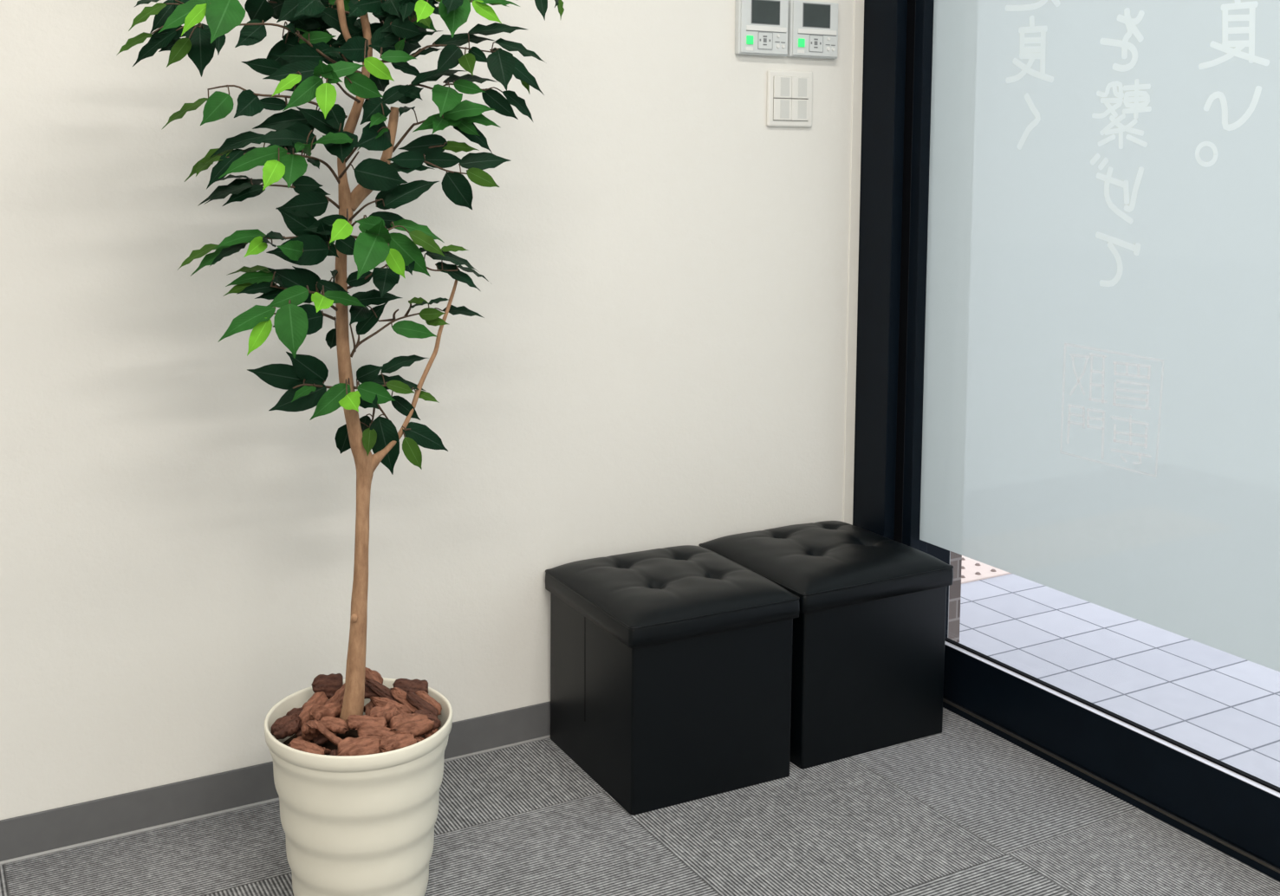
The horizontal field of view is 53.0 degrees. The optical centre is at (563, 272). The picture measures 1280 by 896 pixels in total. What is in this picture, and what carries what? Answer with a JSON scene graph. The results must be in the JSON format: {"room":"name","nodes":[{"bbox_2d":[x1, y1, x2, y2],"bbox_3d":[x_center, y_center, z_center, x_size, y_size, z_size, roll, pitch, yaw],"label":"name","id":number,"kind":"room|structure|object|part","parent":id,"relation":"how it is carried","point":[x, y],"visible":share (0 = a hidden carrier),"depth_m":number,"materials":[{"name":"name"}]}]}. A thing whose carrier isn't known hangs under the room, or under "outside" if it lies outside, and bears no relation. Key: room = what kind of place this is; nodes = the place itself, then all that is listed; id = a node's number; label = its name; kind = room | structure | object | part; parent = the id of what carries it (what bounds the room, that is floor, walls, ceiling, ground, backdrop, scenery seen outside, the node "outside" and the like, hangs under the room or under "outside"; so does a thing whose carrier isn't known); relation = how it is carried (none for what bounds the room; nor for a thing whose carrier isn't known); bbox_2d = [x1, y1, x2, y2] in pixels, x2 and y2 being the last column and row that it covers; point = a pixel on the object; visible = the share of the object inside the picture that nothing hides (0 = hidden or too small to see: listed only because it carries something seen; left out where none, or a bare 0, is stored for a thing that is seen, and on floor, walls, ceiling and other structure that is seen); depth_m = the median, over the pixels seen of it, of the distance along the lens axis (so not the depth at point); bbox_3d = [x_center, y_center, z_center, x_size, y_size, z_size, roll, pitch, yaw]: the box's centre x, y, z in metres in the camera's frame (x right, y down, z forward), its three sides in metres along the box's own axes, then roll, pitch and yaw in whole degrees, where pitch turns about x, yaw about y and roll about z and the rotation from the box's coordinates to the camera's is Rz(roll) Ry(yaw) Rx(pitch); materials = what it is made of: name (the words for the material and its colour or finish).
{"room":"lobby","nodes":[
{"label":"lobby","id":0,"kind":"room"},
{"bbox_2d":[0,0,854,820],"bbox_3d":[-1.226,-0.260,1.933,4.200,2.700,0.120,-2,6,-28],"label":"wall","id":1,"kind":"structure","parent":0,"point":[656,358],"depth_m":2.39,"materials":[{"name":"paint"}]},
{"bbox_2d":[0,701,550,864],"bbox_3d":[-1.199,0.955,1.980,4.200,0.075,0.009,-2,6,-28],"label":"baseboard","id":2,"kind":"structure","parent":1,"relation":"attached to","point":[46,832],"depth_m":2.25,"materials":[{"name":"grey plastic"}]},
{"bbox_2d":[734,0,788,56],"bbox_3d":[0.418,-0.518,2.696,0.128,0.120,0.021,-2,6,-28],"label":"controller","id":3,"kind":"object","parent":1,"relation":"attached to","point":[761,26],"visible":1,"depth_m":2.69,"materials":[{"name":"white plastic"}]},
{"bbox_2d":[766,70,812,127],"bbox_3d":[0.486,-0.373,2.749,0.120,0.120,0.012,-2,6,-28],"label":"light switch","id":4,"kind":"object","parent":1,"relation":"attached to","point":[789,94],"visible":1,"depth_m":2.74,"materials":[{"name":"white plastic"}]},
{"bbox_2d":[786,0,838,58],"bbox_3d":[0.537,-0.523,2.758,0.128,0.120,0.021,-2,6,-28],"label":"controller","id":5,"kind":"object","parent":1,"relation":"attached to","point":[812,25],"visible":1,"depth_m":2.75,"materials":[{"name":"white plastic"}]},
{"bbox_2d":[843,0,864,525],"bbox_3d":[0.650,-0.421,2.837,0.028,2.527,0.003,-2,6,-28],"label":"trim","id":6,"kind":"structure","parent":1,"relation":"attached to","point":[858,4],"depth_m":2.87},
{"bbox_2d":[852,0,1279,881],"bbox_3d":[1.891,-0.190,0.621,0.100,2.600,5.300,-2,6,-28],"label":"window","id":7,"kind":"structure","parent":1,"relation":"in","point":[1068,349],"depth_m":2.41,"materials":[{"name":"clear glass"}]},
{"bbox_3d":[1.938,1.036,0.647,0.033,0.115,4.994,-2,6,-28],"label":"rail","id":8,"kind":"part","parent":7,"relation":"part of","materials":[{"name":"black metal"}]},
{"bbox_2d":[0,707,1279,895],"bbox_3d":[0.037,1.236,-0.253,4.300,0.100,5.260,-2,6,-28],"label":"floor","id":9,"kind":"structure","parent":0,"point":[964,809],"depth_m":2.18,"materials":[{"name":"carpet"}]},
{"bbox_2d":[116,0,564,895],"bbox_3d":[-0.314,0.137,1.944,0.696,1.712,0.317,-2,6,-28],"label":"fig tree","id":10,"kind":"object","parent":9,"relation":"on","point":[352,825],"visible":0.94,"depth_m":1.90,"materials":[{"name":"green plant"}]},
{"bbox_2d":[270,713,301,740],"bbox_3d":[-0.429,0.701,1.980,0.046,0.038,0.035,0,5,-4],"label":"chip","id":11,"kind":"object","parent":10,"relation":"in","point":[285,726],"visible":0.99,"depth_m":1.97,"materials":[{"name":"brown wood"}]},
{"bbox_2d":[285,707,302,715],"bbox_3d":[-0.422,0.698,2.028,0.039,0.018,0.018,-4,7,-41],"label":"chip","id":12,"kind":"object","parent":10,"relation":"in","point":[298,711],"visible":0.32,"depth_m":2.02,"materials":[{"name":"brown wood"}]},
{"bbox_2d":[294,729,301,737],"bbox_3d":[-0.395,0.715,2.001,0.055,0.015,0.018,-3,6,-32],"label":"chip","id":13,"kind":"object","parent":10,"relation":"on","point":[299,733],"visible":0.16,"depth_m":1.99,"materials":[{"name":"brown wood"}]},
{"bbox_2d":[289,735,310,743],"bbox_3d":[-0.406,0.723,1.968,0.022,0.025,0.037,4,6,38],"label":"chip","id":14,"kind":"object","parent":10,"relation":"on","point":[300,737],"visible":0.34,"depth_m":1.97,"materials":[{"name":"brown wood"}]},
{"bbox_2d":[287,740,324,754],"bbox_3d":[-0.387,0.717,1.922,0.060,0.025,0.026,1,5,12],"label":"chip","id":15,"kind":"object","parent":10,"relation":"in","point":[302,745],"visible":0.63,"depth_m":1.92,"materials":[{"name":"brown wood"}]},
{"bbox_2d":[298,703,316,726],"bbox_3d":[-0.399,0.693,2.005,0.029,0.024,0.048,3,6,33],"label":"chip","id":16,"kind":"object","parent":10,"relation":"in","point":[305,716],"visible":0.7,"depth_m":2.00,"materials":[{"name":"brown wood"}]},
{"bbox_2d":[300,720,320,740],"bbox_3d":[-0.384,0.702,1.960,0.035,0.049,0.049,0,5,-5],"label":"chip","id":17,"kind":"object","parent":10,"relation":"in","point":[309,730],"visible":0.88,"depth_m":1.95,"materials":[{"name":"brown wood"}]},
{"bbox_2d":[301,691,328,708],"bbox_3d":[-0.398,0.689,2.044,0.031,0.034,0.046,4,6,36],"label":"chip","id":18,"kind":"object","parent":10,"relation":"in","point":[320,698],"visible":0.55,"depth_m":2.04,"materials":[{"name":"brown wood"}]},
{"bbox_2d":[312,731,337,745],"bbox_3d":[-0.366,0.712,1.969,0.039,0.020,0.031,1,5,4],"label":"chip","id":19,"kind":"object","parent":10,"relation":"on","point":[321,738],"visible":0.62,"depth_m":1.96,"materials":[{"name":"brown wood"}]},
{"bbox_2d":[319,746,331,754],"bbox_3d":[-0.365,0.722,1.938,0.019,0.023,0.034,1,5,14],"label":"chip","id":20,"kind":"object","parent":10,"relation":"in","point":[326,750],"visible":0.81,"depth_m":1.94,"materials":[{"name":"brown wood"}]},
{"bbox_2d":[309,702,342,720],"bbox_3d":[-0.372,0.687,2.009,0.057,0.026,0.028,-5,7,-44],"label":"chip","id":21,"kind":"object","parent":10,"relation":"in","point":[317,711],"visible":0.88,"depth_m":2.00,"materials":[{"name":"brown wood"}]},
{"bbox_2d":[311,673,343,699],"bbox_3d":[-0.382,0.667,2.065,0.051,0.039,0.020,-1,5,-13],"label":"chip","id":22,"kind":"object","parent":10,"relation":"in","point":[329,684],"visible":0.91,"depth_m":2.06,"materials":[{"name":"brown wood"}]},
{"bbox_2d":[311,719,342,746],"bbox_3d":[-0.357,0.704,1.950,0.065,0.042,0.021,2,5,24],"label":"chip","id":23,"kind":"object","parent":10,"relation":"in","point":[331,737],"visible":0.77,"depth_m":1.95,"materials":[{"name":"brown wood"}]},
{"bbox_2d":[329,749,337,755],"bbox_3d":[-0.340,0.730,1.911,0.025,0.027,0.040,1,5,6],"label":"chip","id":24,"kind":"object","parent":10,"relation":"on","point":[334,752],"visible":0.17,"depth_m":1.92,"materials":[{"name":"brown wood"}]},
{"bbox_2d":[319,715,349,734],"bbox_3d":[-0.354,0.697,1.970,0.050,0.022,0.028,1,5,12],"label":"chip","id":25,"kind":"object","parent":10,"relation":"in","point":[338,725],"visible":0.93,"depth_m":1.97,"materials":[{"name":"brown wood"}]},
{"bbox_2d":[324,683,344,704],"bbox_3d":[-0.358,0.682,2.044,0.020,0.045,0.054,4,6,38],"label":"chip","id":26,"kind":"object","parent":10,"relation":"in","point":[338,697],"visible":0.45,"depth_m":2.04,"materials":[{"name":"brown wood"}]},
{"bbox_3d":[-0.320,0.839,2.018,0.291,0.298,0.291,-2,6,-28],"label":"pot","id":27,"kind":"part","parent":10,"relation":"part of","materials":[{"name":"white ceramic"}]},
{"bbox_2d":[336,734,381,756],"bbox_3d":[-0.304,0.715,1.921,0.078,0.031,0.043,-1,5,-16],"label":"chip","id":28,"kind":"object","parent":10,"relation":"in","point":[364,744],"visible":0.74,"depth_m":1.92,"materials":[{"name":"brown wood"}]},
{"bbox_2d":[345,714,387,729],"bbox_3d":[-0.303,0.692,1.971,0.063,0.024,0.032,0,5,3],"label":"chip","id":29,"kind":"object","parent":10,"relation":"in","point":[354,722],"visible":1,"depth_m":1.96,"materials":[{"name":"brown wood"}]},
{"bbox_2d":[364,703,373,715],"bbox_3d":[-0.312,0.710,2.060,0.018,0.022,0.050,-1,5,-16],"label":"chip","id":30,"kind":"object","parent":10,"relation":"on","point":[369,706],"visible":0.43,"depth_m":2.07,"materials":[{"name":"brown wood"}]},
{"bbox_2d":[364,682,379,698],"bbox_3d":[-0.320,0.674,2.072,0.064,0.033,0.022,0,5,-6],"label":"chip","id":31,"kind":"object","parent":10,"relation":"in","point":[368,692],"visible":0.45,"depth_m":2.07,"materials":[{"name":"brown wood"}]},
{"bbox_2d":[364,667,383,684],"bbox_3d":[-0.314,0.667,2.095,0.039,0.046,0.019,-2,5,-18],"label":"chip","id":32,"kind":"object","parent":10,"relation":"in","point":[369,674],"visible":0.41,"depth_m":2.09,"materials":[{"name":"brown wood"}]},
{"bbox_2d":[355,724,395,737],"bbox_3d":[-0.281,0.705,1.961,0.076,0.028,0.029,0,5,-6],"label":"chip","id":33,"kind":"object","parent":10,"relation":"in","point":[367,730],"visible":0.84,"depth_m":1.95,"materials":[{"name":"brown wood"}]},
{"bbox_2d":[364,679,400,703],"bbox_3d":[-0.284,0.680,2.065,0.077,0.050,0.017,1,5,6],"label":"chip","id":34,"kind":"object","parent":10,"relation":"in","point":[381,691],"visible":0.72,"depth_m":2.06,"materials":[{"name":"brown wood"}]},
{"bbox_2d":[369,701,397,724],"bbox_3d":[-0.280,0.689,1.996,0.032,0.031,0.053,4,6,36],"label":"chip","id":35,"kind":"object","parent":10,"relation":"in","point":[388,711],"visible":0.77,"depth_m":1.99,"materials":[{"name":"brown wood"}]},
{"bbox_2d":[369,696,411,714],"bbox_3d":[-0.275,0.691,2.033,0.068,0.038,0.023,0,5,3],"label":"chip","id":36,"kind":"object","parent":10,"relation":"in","point":[376,701],"visible":0.63,"depth_m":2.03,"materials":[{"name":"brown wood"}]},
{"bbox_2d":[378,733,416,753],"bbox_3d":[-0.253,0.711,1.938,0.066,0.026,0.031,-4,6,-40],"label":"chip","id":37,"kind":"object","parent":10,"relation":"in","point":[397,741],"visible":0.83,"depth_m":1.93,"materials":[{"name":"brown wood"}]},
{"bbox_2d":[389,687,417,713],"bbox_3d":[-0.250,0.690,2.056,0.061,0.045,0.016,1,5,14],"label":"chip","id":38,"kind":"object","parent":10,"relation":"in","point":[399,695],"visible":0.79,"depth_m":2.06,"materials":[{"name":"brown wood"}]},
{"bbox_2d":[392,678,428,693],"bbox_3d":[-0.251,0.683,2.098,0.060,0.036,0.028,0,5,1],"label":"chip","id":39,"kind":"object","parent":10,"relation":"in","point":[406,685],"visible":0.63,"depth_m":2.10,"materials":[{"name":"brown wood"}]},
{"bbox_2d":[389,713,434,737],"bbox_3d":[-0.237,0.701,1.985,0.080,0.033,0.044,-5,7,-44],"label":"chip","id":40,"kind":"object","parent":10,"relation":"in","point":[415,724],"visible":0.97,"depth_m":1.98,"materials":[{"name":"brown wood"}]},
{"bbox_2d":[415,735,424,742],"bbox_3d":[-0.228,0.721,1.980,0.046,0.019,0.021,2,5,23],"label":"chip","id":41,"kind":"object","parent":10,"relation":"on","point":[419,738],"visible":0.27,"depth_m":1.98,"materials":[{"name":"brown wood"}]},
{"bbox_2d":[406,691,438,717],"bbox_3d":[-0.226,0.693,2.051,0.054,0.041,0.016,1,5,12],"label":"chip","id":42,"kind":"object","parent":10,"relation":"in","point":[415,700],"visible":0.74,"depth_m":2.05,"materials":[{"name":"brown wood"}]},
{"bbox_2d":[412,709,441,730],"bbox_3d":[-0.216,0.702,2.010,0.047,0.030,0.023,1,5,6],"label":"chip","id":43,"kind":"object","parent":10,"relation":"in","point":[437,723],"visible":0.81,"depth_m":2.01,"materials":[{"name":"brown wood"}]},
{"bbox_2d":[414,690,441,715],"bbox_3d":[-0.220,0.693,2.063,0.048,0.040,0.018,1,5,12],"label":"chip","id":44,"kind":"object","parent":10,"relation":"in","point":[424,695],"visible":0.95,"depth_m":2.06,"materials":[{"name":"brown wood"}]},
{"bbox_2d":[423,728,438,739],"bbox_3d":[-0.209,0.720,2.013,0.023,0.019,0.040,-1,5,-10],"label":"chip","id":45,"kind":"object","parent":10,"relation":"in","point":[428,734],"visible":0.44,"depth_m":2.00,"materials":[{"name":"brown wood"}]},
{"bbox_2d":[545,545,799,815],"bbox_3d":[0.202,0.761,2.490,0.366,0.377,0.362,-2,5,-26],"label":"storage ottoman","id":46,"kind":"object","parent":9,"relation":"on","point":[671,667],"visible":1,"depth_m":2.36,"materials":[{"name":"black leather"}]},
{"bbox_2d":[546,545,797,627],"bbox_3d":[0.202,0.587,2.475,0.360,0.028,0.356,-2,5,-26],"label":"tufted cushion","id":47,"kind":"object","parent":46,"relation":"on","point":[685,586],"depth_m":2.39,"materials":[{"name":"black leather"}]},
{"bbox_3d":[0.202,0.618,2.478,0.366,0.038,0.362,-2,5,-26],"label":"lid","id":48,"kind":"part","parent":46,"relation":"part of","materials":[{"name":"black leather"}]},
{"bbox_2d":[698,520,953,769],"bbox_3d":[0.536,0.746,2.673,0.381,0.376,0.368,-2,6,-27],"label":"storage ottoman","id":49,"kind":"object","parent":9,"relation":"on","point":[869,628],"visible":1,"depth_m":2.53,"materials":[{"name":"black leather"}]},
{"bbox_3d":[0.537,0.603,2.660,0.381,0.038,0.368,-2,6,-27],"label":"lid","id":50,"kind":"part","parent":49,"relation":"part of","materials":[{"name":"black leather"}]},
{"bbox_2d":[701,520,951,593],"bbox_3d":[0.537,0.572,2.658,0.375,0.027,0.362,-2,6,-27],"label":"tufted cushion","id":51,"kind":"object","parent":49,"relation":"on","point":[826,556],"depth_m":2.57,"materials":[{"name":"black leather"}]},
{"bbox_2d":[948,551,961,642],"bbox_3d":[0.815,-0.580,3.257,0.041,3.080,0.590,-2,6,-28],"label":"wall","id":52,"kind":"structure","parent":0,"point":[956,559],"depth_m":3.11,"materials":[{"name":"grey brick"}]},
{"bbox_2d":[926,542,949,637],"bbox_3d":[0.809,-0.556,2.978,0.212,3.080,0.120,-2,6,-28],"label":"trim","id":53,"kind":"structure","parent":52,"relation":"attached to","point":[939,553],"depth_m":3.07,"materials":[{"name":"black metal"}]},
{"bbox_2d":[947,551,950,637],"bbox_3d":[0.794,-0.579,3.244,0.007,3.080,0.594,-2,6,-28],"label":"trim","id":54,"kind":"structure","parent":52,"relation":"attached to","point":[950,551],"depth_m":3.10,"materials":[{"name":"grey"}]},
{"bbox_2d":[957,573,1279,787],"bbox_3d":[3.169,1.134,0.940,2.360,0.073,8.070,-2,6,-28],"label":"pavement","id":55,"kind":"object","parent":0,"point":[1224,706],"depth_m":2.98,"materials":[{"name":"tile"}]},
{"bbox_2d":[961,555,1011,584],"bbox_3d":[1.414,0.833,3.894,1.497,0.010,0.297,-2,6,-28],"label":"tactile paving","id":56,"kind":"object","parent":55,"relation":"on","point":[971,570],"visible":0.02,"depth_m":3.66,"materials":[{"name":"white tile"}]}
]}

